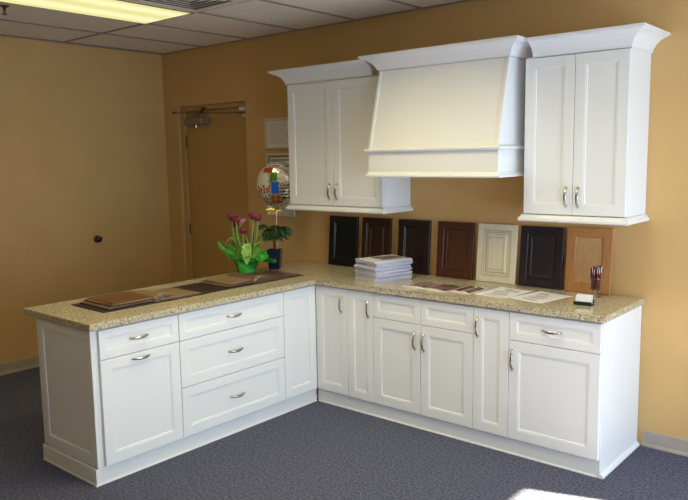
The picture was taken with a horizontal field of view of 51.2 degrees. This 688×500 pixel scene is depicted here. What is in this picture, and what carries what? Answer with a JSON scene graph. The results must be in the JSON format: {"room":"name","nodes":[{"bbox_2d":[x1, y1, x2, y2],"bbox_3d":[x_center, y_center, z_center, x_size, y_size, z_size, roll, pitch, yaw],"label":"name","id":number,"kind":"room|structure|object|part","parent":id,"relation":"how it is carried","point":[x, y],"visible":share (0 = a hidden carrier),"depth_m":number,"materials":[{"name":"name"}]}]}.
{"room":"store","nodes":[
{"label":"store","id":0,"kind":"room"},
{"bbox_2d":[0,36,171,363],"bbox_3d":[-4.004,-0.172,4.711,0.150,2.808,6.750,5,10,40],"label":"wall","id":1,"kind":"structure","parent":0,"point":[83,156],"depth_m":6.43,"materials":[{"name":"beige paint"}]},
{"bbox_2d":[0,355,38,375],"bbox_3d":[-3.870,1.169,4.889,0.012,0.098,6.566,5,10,40],"label":"baseboard","id":2,"kind":"structure","parent":1,"relation":"attached to","point":[31,362],"depth_m":6.16,"materials":[{"name":"beige plastic"}]},
{"bbox_2d":[94,235,101,242],"bbox_3d":[-2.264,-0.100,6.621,0.056,0.068,0.068,5,10,40],"label":"door stop","id":3,"kind":"object","parent":1,"relation":"attached to","point":[97,238],"visible":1,"depth_m":6.61,"materials":[{"name":"black rubber"}]},
{"bbox_2d":[0,0,461,52],"bbox_3d":[-1.268,-1.391,2.427,7.092,0.100,7.100,5,10,40],"label":"ceiling","id":4,"kind":"structure","parent":0,"point":[253,10],"depth_m":5.44,"materials":[{"name":"tile"}]},
{"bbox_2d":[0,5,9,14],"bbox_3d":[-2.256,-1.593,4.768,0.068,0.058,0.068,5,10,40],"label":"sprinkler","id":5,"kind":"object","parent":4,"relation":"attached to","point":[4,7],"visible":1,"depth_m":4.76,"materials":[{"name":"grey metal"}]},
{"bbox_2d":[0,0,193,24],"bbox_3d":[-1.664,-1.622,4.779,0.581,0.008,1.196,5,10,40],"label":"recessed light","id":6,"kind":"object","parent":4,"relation":"in","point":[121,10],"visible":1,"depth_m":4.87,"materials":[{"name":"yellow plastic"}]},
{"bbox_2d":[129,0,248,11],"bbox_3d":[-1.005,-1.613,4.621,0.577,0.017,0.580,5,10,40],"label":"ceiling vent","id":7,"kind":"object","parent":4,"relation":"in","point":[187,5],"visible":1,"depth_m":4.75,"materials":[{"name":"white metal"}]},
{"bbox_2d":[0,0,471,54],"bbox_3d":[-1.332,-1.327,2.358,6.792,0.007,6.600,5,10,40],"label":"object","id":8,"kind":"structure","parent":4,"relation":"attached to","point":[269,1],"depth_m":5.67,"materials":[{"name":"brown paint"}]},
{"bbox_2d":[0,367,687,499],"bbox_3d":[-1.222,1.493,2.794,7.092,0.100,7.100,5,10,40],"label":"floor","id":9,"kind":"structure","parent":0,"point":[317,450],"depth_m":4.09,"materials":[{"name":"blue carpet"}]},
{"bbox_2d":[36,314,182,468],"bbox_3d":[-1.377,0.815,4.274,0.642,0.876,0.561,5,10,40],"label":"base cabinet","id":10,"kind":"object","parent":9,"relation":"on","point":[112,395],"visible":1,"depth_m":4.07,"materials":[{"name":"white paint"}]},
{"bbox_3d":[-1.573,0.794,4.080,0.590,0.776,0.019,5,10,40],"label":"panel","id":11,"kind":"part","parent":10,"relation":"part of","materials":[{"name":"white paint"}]},
{"bbox_3d":[-1.157,0.489,4.066,0.020,0.163,0.519,5,10,40],"label":"drawer","id":12,"kind":"part","parent":10,"relation":"part of","materials":[{"name":"white paint"}]},
{"bbox_3d":[-1.146,0.490,4.038,0.032,0.016,0.131,5,10,40],"label":"handle","id":13,"kind":"part","parent":10,"relation":"part of","materials":[{"name":"silver metal"}]},
{"bbox_3d":[-1.151,0.868,4.114,0.020,0.594,0.519,5,10,40],"label":"door","id":14,"kind":"part","parent":10,"relation":"part of","materials":[{"name":"white paint"}]},
{"bbox_3d":[-1.141,0.607,4.057,0.032,0.016,0.131,5,10,40],"label":"handle","id":15,"kind":"part","parent":10,"relation":"part of","materials":[{"name":"silver metal"}]},
{"bbox_2d":[43,389,316,486],"bbox_3d":[-1.004,1.137,4.789,0.594,0.095,1.786,5,10,40],"label":"kickboard","id":16,"kind":"object","parent":9,"relation":"on","point":[95,477],"visible":1,"depth_m":4.29,"materials":[{"name":"white paint"}]},
{"bbox_2d":[177,292,285,437],"bbox_3d":[-0.912,0.739,4.817,0.642,0.876,0.872,5,10,40],"label":"base cabinet","id":17,"kind":"object","parent":9,"relation":"on","point":[232,356],"visible":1,"depth_m":4.59,"materials":[{"name":"white paint"}]},
{"bbox_3d":[-0.705,0.414,4.594,0.020,0.163,0.870,5,10,40],"label":"drawer","id":18,"kind":"part","parent":17,"relation":"part of","materials":[{"name":"white paint"}]},
{"bbox_3d":[-0.701,0.641,4.622,0.020,0.287,0.870,5,10,40],"label":"drawer","id":19,"kind":"part","parent":17,"relation":"part of","materials":[{"name":"white paint"}]},
{"bbox_3d":[-0.697,0.938,4.660,0.020,0.303,0.870,5,10,40],"label":"drawer","id":20,"kind":"part","parent":17,"relation":"part of","materials":[{"name":"white paint"}]},
{"bbox_3d":[-0.688,0.417,4.573,0.032,0.016,0.131,5,10,40],"label":"handle","id":21,"kind":"part","parent":17,"relation":"part of","materials":[{"name":"silver metal"}]},
{"bbox_3d":[-0.685,0.644,4.602,0.032,0.016,0.131,5,10,40],"label":"handle","id":22,"kind":"part","parent":17,"relation":"part of","materials":[{"name":"silver metal"}]},
{"bbox_3d":[-0.680,0.940,4.640,0.032,0.016,0.131,5,10,40],"label":"handle","id":23,"kind":"part","parent":17,"relation":"part of","materials":[{"name":"silver metal"}]},
{"bbox_2d":[282,285,348,398],"bbox_3d":[-0.222,0.650,5.421,0.905,0.876,0.948,5,10,40],"label":"base cabinet","id":24,"kind":"object","parent":9,"relation":"on","point":[315,316],"visible":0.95,"depth_m":5.10,"materials":[{"name":"white paint"}]},
{"bbox_3d":[-0.313,0.647,5.084,0.020,0.761,0.320,5,10,40],"label":"door","id":25,"kind":"part","parent":24,"relation":"part of","materials":[{"name":"white paint"}]},
{"bbox_3d":[-0.080,0.640,5.112,0.292,0.761,0.020,5,10,40],"label":"door","id":26,"kind":"part","parent":24,"relation":"part of","materials":[{"name":"white paint"}]},
{"bbox_2d":[24,261,644,331],"bbox_3d":[-0.054,0.333,4.270,2.808,0.037,2.408,5,10,40],"label":"countertop","id":27,"kind":"structure","parent":24,"relation":"on","point":[606,308],"depth_m":4.38,"materials":[{"name":"beige stone"}]},
{"bbox_2d":[71,287,205,312],"bbox_3d":[-1.268,0.284,4.471,0.374,0.048,0.724,5,10,41],"label":"boards","id":28,"kind":"object","parent":27,"relation":"on","point":[106,303],"visible":1,"depth_m":4.35,"materials":[{"name":"brown wood"}]},
{"bbox_2d":[173,270,302,292],"bbox_3d":[-0.734,0.198,5.080,0.364,0.048,0.904,5,10,41],"label":"book","id":29,"kind":"object","parent":27,"relation":"on","point":[231,281],"visible":1,"depth_m":4.98,"materials":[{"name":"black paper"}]},
{"bbox_2d":[217,213,276,272],"bbox_3d":[-0.741,-0.054,5.443,0.455,0.455,0.381,-2,7,-7],"label":"potted plant","id":30,"kind":"object","parent":27,"relation":"on","point":[247,257],"visible":1,"depth_m":5.42,"materials":[{"name":"green plant"}]},
{"bbox_3d":[-0.810,-0.077,5.445,0.067,0.308,0.058,5,10,40],"label":"stem","id":31,"kind":"part","parent":30,"relation":"part of","materials":[{"name":"green plant"}]},
{"bbox_3d":[-0.787,-0.066,5.427,0.059,0.287,0.015,-4,8,-22],"label":"stem","id":32,"kind":"part","parent":30,"relation":"part of","materials":[{"name":"green plant"}]},
{"bbox_3d":[-0.710,-0.081,5.444,0.057,0.310,0.011,-1,7,0],"label":"stem","id":33,"kind":"part","parent":30,"relation":"part of","materials":[{"name":"green plant"}]},
{"bbox_3d":[-0.689,-0.074,5.458,0.083,0.295,0.014,-2,7,-9],"label":"stem","id":34,"kind":"part","parent":30,"relation":"part of","materials":[{"name":"green plant"}]},
{"bbox_2d":[258,224,292,268],"bbox_3d":[-0.553,-0.029,5.640,0.298,0.346,0.285,5,10,40],"label":"potted tree","id":35,"kind":"object","parent":27,"relation":"on","point":[273,253],"visible":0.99,"depth_m":5.60,"materials":[{"name":"green plant"}]},
{"bbox_2d":[256,163,289,249],"bbox_3d":[-0.531,-0.359,5.839,0.230,0.700,0.421,-5,8,-28],"label":"balloon","id":36,"kind":"object","parent":35,"relation":"on","point":[273,180],"visible":0.94,"depth_m":5.82,"materials":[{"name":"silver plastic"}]},
{"bbox_3d":[-0.544,0.071,5.649,0.109,0.150,0.109,0,7,6],"label":"pot","id":37,"kind":"part","parent":35,"relation":"part of","materials":[{"name":"blue ceramic"}]},
{"bbox_2d":[328,216,358,266],"bbox_3d":[-0.005,-0.072,5.731,0.290,0.395,0.053,5,10,40],"label":"door","id":38,"kind":"structure","parent":27,"relation":"on","point":[344,230],"depth_m":5.72,"materials":[{"name":"black wood"}]},
{"bbox_2d":[361,217,392,257],"bbox_3d":[0.249,-0.049,5.517,0.276,0.395,0.053,5,10,40],"label":"door","id":39,"kind":"structure","parent":27,"relation":"on","point":[376,232],"depth_m":5.50,"materials":[{"name":"brown wood"}]},
{"bbox_2d":[355,277,410,282],"bbox_3d":[0.277,0.199,5.088,0.324,0.010,0.240,-6,9,-34],"label":"catalogue","id":40,"kind":"object","parent":27,"relation":"on","point":[410,277],"visible":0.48,"depth_m":4.99,"materials":[{"name":"white paper"}]},
{"bbox_2d":[356,275,411,281],"bbox_3d":[0.283,0.188,5.083,0.324,0.010,0.240,-6,9,-32],"label":"catalogue","id":41,"kind":"object","parent":40,"relation":"on","point":[409,276],"visible":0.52,"depth_m":4.99,"materials":[{"name":"white paper"}]},
{"bbox_2d":[355,274,410,279],"bbox_3d":[0.277,0.175,5.092,0.324,0.010,0.240,-6,9,-33],"label":"catalogue","id":42,"kind":"object","parent":41,"relation":"on","point":[355,274],"visible":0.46,"depth_m":4.99,"materials":[{"name":"white paper"}]},
{"bbox_2d":[356,272,411,277],"bbox_3d":[0.282,0.164,5.090,0.324,0.010,0.240,-6,9,-34],"label":"catalogue","id":43,"kind":"object","parent":42,"relation":"on","point":[410,272],"visible":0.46,"depth_m":5.00,"materials":[{"name":"white paper"}]},
{"bbox_2d":[356,270,412,276],"bbox_3d":[0.284,0.154,5.073,0.324,0.010,0.240,-6,9,-35],"label":"catalogue","id":44,"kind":"object","parent":43,"relation":"on","point":[409,271],"visible":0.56,"depth_m":4.97,"materials":[{"name":"white paper"}]},
{"bbox_2d":[355,269,410,274],"bbox_3d":[0.276,0.141,5.083,0.324,0.010,0.240,-6,9,-37],"label":"catalogue","id":45,"kind":"object","parent":44,"relation":"on","point":[406,269],"visible":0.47,"depth_m":4.99,"materials":[{"name":"white paper"}]},
{"bbox_2d":[356,267,411,273],"bbox_3d":[0.282,0.130,5.078,0.324,0.010,0.240,-6,9,-36],"label":"catalogue","id":46,"kind":"object","parent":45,"relation":"on","point":[407,267],"visible":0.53,"depth_m":4.99,"materials":[{"name":"white paper"}]},
{"bbox_2d":[355,265,410,271],"bbox_3d":[0.276,0.118,5.083,0.324,0.010,0.240,-6,9,-35],"label":"catalogue","id":47,"kind":"object","parent":46,"relation":"on","point":[410,265],"visible":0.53,"depth_m":4.98,"materials":[{"name":"white paper"}]},
{"bbox_2d":[354,264,409,269],"bbox_3d":[0.270,0.108,5.067,0.324,0.010,0.240,-6,9,-37],"label":"catalogue","id":48,"kind":"object","parent":47,"relation":"on","point":[359,266],"visible":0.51,"depth_m":4.97,"materials":[{"name":"white paper"}]},
{"bbox_2d":[355,262,411,267],"bbox_3d":[0.281,0.096,5.074,0.324,0.010,0.240,-6,9,-37],"label":"catalogue","id":49,"kind":"object","parent":48,"relation":"on","point":[411,262],"visible":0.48,"depth_m":4.97,"materials":[{"name":"white paper"}]},
{"bbox_2d":[356,261,412,266],"bbox_3d":[0.287,0.084,5.072,0.324,0.010,0.240,-6,9,-34],"label":"catalogue","id":50,"kind":"object","parent":49,"relation":"on","point":[406,261],"visible":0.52,"depth_m":4.97,"materials":[{"name":"white paper"}]},
{"bbox_2d":[355,260,411,264],"bbox_3d":[0.282,0.074,5.063,0.324,0.010,0.240,-6,9,-37],"label":"catalogue","id":51,"kind":"object","parent":50,"relation":"on","point":[355,260],"visible":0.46,"depth_m":4.96,"materials":[{"name":"white paper"}]},
{"bbox_2d":[355,255,411,263],"bbox_3d":[0.278,0.063,5.055,0.324,0.011,0.240,-6,9,-33],"label":"catalogue","id":52,"kind":"object","parent":51,"relation":"on","point":[385,258],"visible":1,"depth_m":5.03,"materials":[{"name":"white paper"}]},
{"bbox_2d":[371,255,403,259],"bbox_3d":[0.310,0.052,5.089,0.191,0.001,0.153,-6,9,-33],"label":"photo","id":53,"kind":"object","parent":52,"relation":"on","point":[385,257],"depth_m":5.08},
{"bbox_2d":[397,219,431,274],"bbox_3d":[0.515,-0.024,5.292,0.279,0.395,0.053,5,10,40],"label":"door","id":54,"kind":"structure","parent":27,"relation":"on","point":[414,236],"depth_m":5.27,"materials":[{"name":"black wood"}]},
{"bbox_2d":[401,282,461,292],"bbox_3d":[0.583,0.239,4.733,0.345,0.011,0.225,6,10,42],"label":"brochure","id":55,"kind":"object","parent":27,"relation":"on","point":[431,286],"visible":1,"depth_m":4.71,"materials":[{"name":"white paper"}]},
{"bbox_2d":[405,282,438,287],"bbox_3d":[0.528,0.230,4.799,0.160,0.008,0.187,6,10,42],"label":"photo","id":56,"kind":"object","parent":55,"relation":"on","point":[419,284],"depth_m":4.78},
{"bbox_2d":[428,284,460,290],"bbox_3d":[0.651,0.243,4.682,0.160,0.008,0.196,6,10,42],"label":"photo","id":57,"kind":"object","parent":55,"relation":"on","point":[436,287],"depth_m":4.67},
{"bbox_2d":[436,221,475,279],"bbox_3d":[0.786,0.000,5.064,0.294,0.395,0.053,5,10,40],"label":"door","id":58,"kind":"structure","parent":27,"relation":"on","point":[456,240],"depth_m":5.05,"materials":[{"name":"brown wood"}]},
{"bbox_2d":[449,286,486,293],"bbox_3d":[0.796,0.253,4.599,0.155,0.011,0.215,6,10,43],"label":"brochure","id":59,"kind":"object","parent":27,"relation":"on","point":[468,289],"visible":1,"depth_m":4.57,"materials":[{"name":"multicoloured paper"}]},
{"bbox_2d":[451,286,474,290],"bbox_3d":[0.768,0.248,4.625,0.065,0.008,0.194,6,10,43],"label":"photo","id":60,"kind":"object","parent":59,"relation":"on","point":[467,287],"depth_m":4.61},
{"bbox_2d":[464,287,484,292],"bbox_3d":[0.824,0.254,4.572,0.065,0.008,0.194,6,10,43],"label":"photo","id":61,"kind":"object","parent":59,"relation":"on","point":[471,289],"depth_m":4.57},
{"bbox_2d":[476,223,518,284],"bbox_3d":[1.034,0.023,4.854,0.292,0.395,0.053,5,10,40],"label":"door","id":62,"kind":"structure","parent":27,"relation":"on","point":[497,249],"depth_m":4.84,"materials":[{"name":"white wood"}]},
{"bbox_2d":[475,287,531,298],"bbox_3d":[1.000,0.267,4.492,0.228,0.004,0.318,6,10,44],"label":"paper sheet","id":63,"kind":"object","parent":27,"relation":"on","point":[501,292],"visible":1,"depth_m":4.49,"materials":[{"name":"white paper"}]},
{"bbox_2d":[483,289,519,296],"bbox_3d":[0.997,0.267,4.494,0.181,0.001,0.259,6,10,44],"label":"print","id":64,"kind":"object","parent":63,"relation":"on","point":[493,292],"depth_m":4.49,"materials":[{"name":"grey paper"}]},
{"bbox_2d":[509,291,572,302],"bbox_3d":[1.189,0.285,4.330,0.315,0.004,0.232,-7,9,-38],"label":"paper sheet","id":65,"kind":"object","parent":27,"relation":"on","point":[536,297],"visible":1,"depth_m":4.33,"materials":[{"name":"white paper"}]},
{"bbox_2d":[519,293,559,301],"bbox_3d":[1.188,0.285,4.333,0.254,0.001,0.186,-7,9,-38],"label":"print","id":66,"kind":"object","parent":65,"relation":"on","point":[532,297],"depth_m":4.33,"materials":[{"name":"grey paper"}]},
{"bbox_2d":[518,225,565,289],"bbox_3d":[1.278,0.045,4.649,0.296,0.395,0.053,5,10,40],"label":"door","id":67,"kind":"structure","parent":27,"relation":"on","point":[541,261],"depth_m":4.63,"materials":[{"name":"black wood"}]},
{"bbox_2d":[573,294,593,305],"bbox_3d":[1.372,0.285,4.104,0.100,0.054,0.067,4,9,33],"label":"card holder","id":68,"kind":"object","parent":27,"relation":"on","point":[581,299],"visible":1,"depth_m":4.09,"materials":[{"name":"black plastic"}]},
{"bbox_2d":[564,227,613,294],"bbox_3d":[1.517,0.064,4.446,0.285,0.402,0.053,5,10,40],"label":"door","id":69,"kind":"structure","parent":27,"relation":"on","point":[587,248],"depth_m":4.45,"materials":[{"name":"brown wood"}]},
{"bbox_3d":[1.515,0.064,4.444,0.164,0.281,0.003,5,5,40],"label":"panel","id":70,"kind":"part","parent":69,"relation":"part of","materials":[{"name":"brown wood"}]},
{"bbox_2d":[589,277,601,297],"bbox_3d":[1.513,0.223,4.318,0.074,0.120,0.074,5,10,40],"label":"glass","id":71,"kind":"object","parent":27,"relation":"on","point":[595,284],"visible":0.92,"depth_m":4.29,"materials":[{"name":"clear glass"}]},
{"bbox_3d":[-0.029,0.382,4.997,0.016,0.131,0.032,5,10,40],"label":"handle","id":72,"kind":"part","parent":24,"relation":"part of","materials":[{"name":"silver metal"}]},
{"bbox_2d":[347,289,374,402],"bbox_3d":[0.304,0.674,5.167,0.224,0.876,0.656,5,10,40],"label":"base cabinet","id":73,"kind":"object","parent":9,"relation":"on","point":[359,303],"visible":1,"depth_m":4.94,"materials":[{"name":"white paint"}]},
{"bbox_3d":[0.155,0.402,4.843,0.016,0.131,0.032,5,10,40],"label":"handle","id":74,"kind":"part","parent":73,"relation":"part of","materials":[{"name":"silver metal"}]},
{"bbox_2d":[373,293,474,428],"bbox_3d":[0.683,0.709,4.847,0.767,0.876,0.656,5,10,40],"label":"base cabinet","id":75,"kind":"object","parent":9,"relation":"on","point":[423,348],"visible":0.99,"depth_m":4.60,"materials":[{"name":"white paint"}]},
{"bbox_3d":[0.346,0.383,4.711,0.379,0.163,0.020,5,10,40],"label":"false drawer","id":76,"kind":"part","parent":75,"relation":"part of","materials":[{"name":"white paint"}]},
{"bbox_3d":[0.352,0.762,4.759,0.379,0.594,0.020,5,10,40],"label":"door","id":77,"kind":"part","parent":75,"relation":"part of","materials":[{"name":"white paint"}]},
{"bbox_3d":[0.448,0.589,4.619,0.016,0.131,0.032,5,10,40],"label":"handle","id":78,"kind":"part","parent":75,"relation":"part of","materials":[{"name":"silver metal"}]},
{"bbox_3d":[0.501,0.594,4.574,0.016,0.131,0.032,5,10,40],"label":"handle","id":79,"kind":"part","parent":75,"relation":"part of","materials":[{"name":"silver metal"}]},
{"bbox_3d":[0.645,0.789,4.512,0.382,0.594,0.020,5,10,40],"label":"door","id":80,"kind":"part","parent":75,"relation":"part of","materials":[{"name":"white paint"}]},
{"bbox_3d":[0.639,0.409,4.464,0.382,0.163,0.020,5,10,40],"label":"false drawer","id":81,"kind":"part","parent":75,"relation":"part of","materials":[{"name":"white paint"}]},
{"bbox_2d":[318,388,595,477],"bbox_3d":[0.603,1.134,4.615,2.064,0.095,0.016,5,10,40],"label":"kickboard","id":82,"kind":"object","parent":9,"relation":"on","point":[574,463],"visible":1,"depth_m":4.47,"materials":[{"name":"white paint"}]},
{"bbox_2d":[473,306,510,437],"bbox_3d":[1.067,0.744,4.523,0.235,0.876,0.656,5,10,40],"label":"base cabinet","id":83,"kind":"object","parent":9,"relation":"on","point":[491,339],"visible":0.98,"depth_m":4.29,"materials":[{"name":"white paint"}]},
{"bbox_3d":[0.794,0.467,4.304,0.016,0.131,0.032,5,10,40],"label":"handle","id":84,"kind":"part","parent":83,"relation":"part of","materials":[{"name":"silver metal"}]},
{"bbox_2d":[508,305,641,477],"bbox_3d":[1.367,0.772,4.272,0.546,0.876,0.659,5,10,40],"label":"base cabinet","id":85,"kind":"object","parent":9,"relation":"on","point":[573,387],"visible":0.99,"depth_m":4.05,"materials":[{"name":"white paint"}]},
{"bbox_3d":[0.974,0.644,4.176,0.016,0.131,0.032,5,10,40],"label":"handle","id":86,"kind":"part","parent":85,"relation":"part of","materials":[{"name":"silver metal"}]},
{"bbox_3d":[1.151,0.460,3.998,0.131,0.016,0.032,5,10,40],"label":"handle","id":87,"kind":"part","parent":85,"relation":"part of","materials":[{"name":"silver metal"}]},
{"bbox_3d":[1.179,0.838,4.061,0.537,0.594,0.020,5,10,40],"label":"door","id":88,"kind":"part","parent":85,"relation":"part of","materials":[{"name":"white paint"}]},
{"bbox_3d":[1.173,0.458,4.013,0.537,0.163,0.020,5,10,40],"label":"drawer","id":89,"kind":"part","parent":85,"relation":"part of","materials":[{"name":"white paint"}]},
{"bbox_3d":[1.585,0.788,4.122,0.019,0.875,0.607,5,10,40],"label":"panel","id":90,"kind":"part","parent":85,"relation":"part of","materials":[{"name":"white paint"}]},
{"bbox_2d":[599,441,639,478],"bbox_3d":[1.603,1.212,4.159,0.020,0.024,0.597,5,10,40],"label":"trim","id":91,"kind":"structure","parent":85,"relation":"attached to","point":[612,466],"depth_m":4.13,"materials":[{"name":"white paint"}]},
{"bbox_2d":[162,0,687,444],"bbox_3d":[0.922,-0.306,5.140,7.092,2.808,0.300,5,10,40],"label":"wall","id":92,"kind":"structure","parent":0,"point":[650,261],"depth_m":4.79,"materials":[{"name":"beige paint"}]},
{"bbox_2d":[173,107,245,116],"bbox_3d":[-1.278,-1.264,6.665,1.028,0.092,0.060,5,9,39],"label":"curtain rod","id":93,"kind":"object","parent":92,"relation":"attached to","point":[240,108],"visible":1,"depth_m":6.44,"materials":[{"name":"grey metal"}]},
{"bbox_3d":[-1.284,-1.275,6.654,1.001,0.062,0.046,5,10,40],"label":"rod","id":94,"kind":"part","parent":93,"relation":"part of","materials":[{"name":"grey metal"}]},
{"bbox_2d":[180,101,249,279],"bbox_3d":[-1.183,-0.226,6.846,0.971,2.284,0.180,5,10,40],"label":"door","id":95,"kind":"structure","parent":92,"relation":"in","point":[214,154],"depth_m":6.82,"materials":[{"name":"beige paint"}]},
{"bbox_2d":[184,107,209,127],"bbox_3d":[-1.408,-1.252,6.806,0.340,0.187,0.085,5,10,40],"label":"door closer","id":96,"kind":"object","parent":95,"relation":"attached to","point":[195,121],"depth_m":6.78,"materials":[{"name":"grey metal"}]},
{"bbox_3d":[-1.376,-1.294,6.763,0.162,0.094,0.071,5,10,40],"label":"arm","id":97,"kind":"part","parent":96,"relation":"part of","materials":[{"name":"grey metal"}]},
{"bbox_2d":[264,117,288,148],"bbox_3d":[-0.553,-0.990,6.096,0.332,0.258,0.017,5,10,40],"label":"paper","id":98,"kind":"object","parent":92,"relation":"attached to","point":[276,129],"visible":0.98,"depth_m":6.12,"materials":[{"name":"white paper"}]},
{"bbox_2d":[265,153,288,168],"bbox_3d":[-0.549,-0.701,6.133,0.332,0.248,0.017,5,10,40],"label":"picture frame","id":99,"kind":"object","parent":92,"relation":"attached to","point":[282,158],"visible":0.23,"depth_m":6.13,"materials":[{"name":"grey"}]},
{"bbox_2d":[267,202,295,216],"bbox_3d":[-0.544,-0.416,6.170,0.332,0.248,0.017,5,10,40],"label":"picture frame","id":100,"kind":"object","parent":92,"relation":"attached to","point":[290,213],"visible":0.07,"depth_m":6.15,"materials":[{"name":"white paper"}]},
{"bbox_2d":[268,59,412,213],"bbox_3d":[-0.036,-0.828,5.393,1.040,1.062,0.441,5,10,40],"label":"upper cabinet","id":101,"kind":"object","parent":92,"relation":"attached to","point":[331,105],"visible":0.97,"depth_m":5.26,"materials":[{"name":"white paint"}]},
{"bbox_3d":[-0.251,-0.799,5.436,0.454,0.912,0.020,5,10,40],"label":"door","id":102,"kind":"part","parent":101,"relation":"part of","materials":[{"name":"white paint"}]},
{"bbox_3d":[-0.082,-1.308,5.364,0.940,0.102,0.441,5,10,40],"label":"crown moulding","id":103,"kind":"part","parent":101,"relation":"part of","materials":[{"name":"white paint"}]},
{"bbox_3d":[-0.061,-0.429,5.291,0.016,0.131,0.032,5,10,40],"label":"handle","id":104,"kind":"part","parent":101,"relation":"part of","materials":[{"name":"silver metal"}]},
{"bbox_3d":[0.026,-0.322,5.462,0.962,0.039,0.364,5,10,40],"label":"light rail","id":105,"kind":"part","parent":101,"relation":"part of","materials":[{"name":"white paint"}]},
{"bbox_3d":[0.097,-0.767,5.142,0.454,0.912,0.020,5,10,40],"label":"door","id":106,"kind":"part","parent":101,"relation":"part of","materials":[{"name":"white paint"}]},
{"bbox_2d":[358,35,532,177],"bbox_3d":[0.698,-0.886,4.673,1.167,0.804,0.566,5,10,40],"label":"range hood","id":107,"kind":"object","parent":92,"relation":"attached to","point":[458,108],"visible":0.83,"depth_m":4.44,"materials":[{"name":"white paint"}]},
{"bbox_3d":[0.211,-0.942,4.826,0.019,0.521,0.138,5,10,40],"label":"edge trim","id":108,"kind":"part","parent":107,"relation":"part of","materials":[{"name":"white paint"}]},
{"bbox_2d":[364,146,524,152],"bbox_3d":[0.701,-0.658,4.702,1.013,0.024,0.566,5,10,40],"label":"mantel shelf","id":109,"kind":"object","parent":107,"relation":"attached to","point":[372,149],"depth_m":4.42,"materials":[{"name":"white paint"}]},
{"bbox_3d":[0.705,-0.503,4.723,1.005,0.032,0.562,5,10,40],"label":"moulding","id":110,"kind":"part","parent":107,"relation":"part of","materials":[{"name":"white paint"}]},
{"bbox_3d":[0.707,-1.240,4.646,1.167,0.096,0.520,5,10,40],"label":"crown moulding","id":111,"kind":"part","parent":107,"relation":"part of","materials":[{"name":"white paint"}]},
{"bbox_3d":[0.933,-0.876,4.218,0.019,0.521,0.138,5,10,40],"label":"edge trim","id":112,"kind":"part","parent":107,"relation":"part of","materials":[{"name":"white paint"}]},
{"bbox_2d":[518,22,670,225],"bbox_3d":[1.419,-0.695,4.165,0.736,1.062,0.441,5,10,40],"label":"upper cabinet","id":113,"kind":"object","parent":92,"relation":"attached to","point":[587,92],"visible":1,"depth_m":4.06,"materials":[{"name":"white paint"}]},
{"bbox_3d":[1.203,-0.666,4.209,0.302,0.912,0.020,5,10,40],"label":"door","id":114,"kind":"part","parent":113,"relation":"part of","materials":[{"name":"white paint"}]},
{"bbox_3d":[1.281,-0.307,4.159,0.016,0.131,0.032,5,10,40],"label":"handle","id":115,"kind":"part","parent":113,"relation":"part of","materials":[{"name":"silver metal"}]},
{"bbox_3d":[1.336,-0.302,4.113,0.016,0.131,0.032,5,10,40],"label":"handle","id":116,"kind":"part","parent":113,"relation":"part of","materials":[{"name":"silver metal"}]},
{"bbox_3d":[1.423,-0.194,4.284,0.659,0.039,0.364,5,10,40],"label":"light rail","id":117,"kind":"part","parent":113,"relation":"part of","materials":[{"name":"white paint"}]},
{"bbox_3d":[1.440,-1.168,4.080,0.661,0.102,0.441,5,10,40],"label":"crown moulding","id":118,"kind":"part","parent":113,"relation":"part of","materials":[{"name":"white paint"}]},
{"bbox_3d":[1.436,-0.644,4.013,0.302,0.912,0.020,5,10,40],"label":"door","id":119,"kind":"part","parent":113,"relation":"part of","materials":[{"name":"white paint"}]},
{"bbox_2d":[641,430,687,456],"bbox_3d":[2.619,1.217,3.695,2.107,0.098,0.012,5,10,40],"label":"baseboard","id":120,"kind":"structure","parent":92,"relation":"attached to","point":[662,442],"depth_m":4.29,"materials":[{"name":"beige plastic"}]}
]}

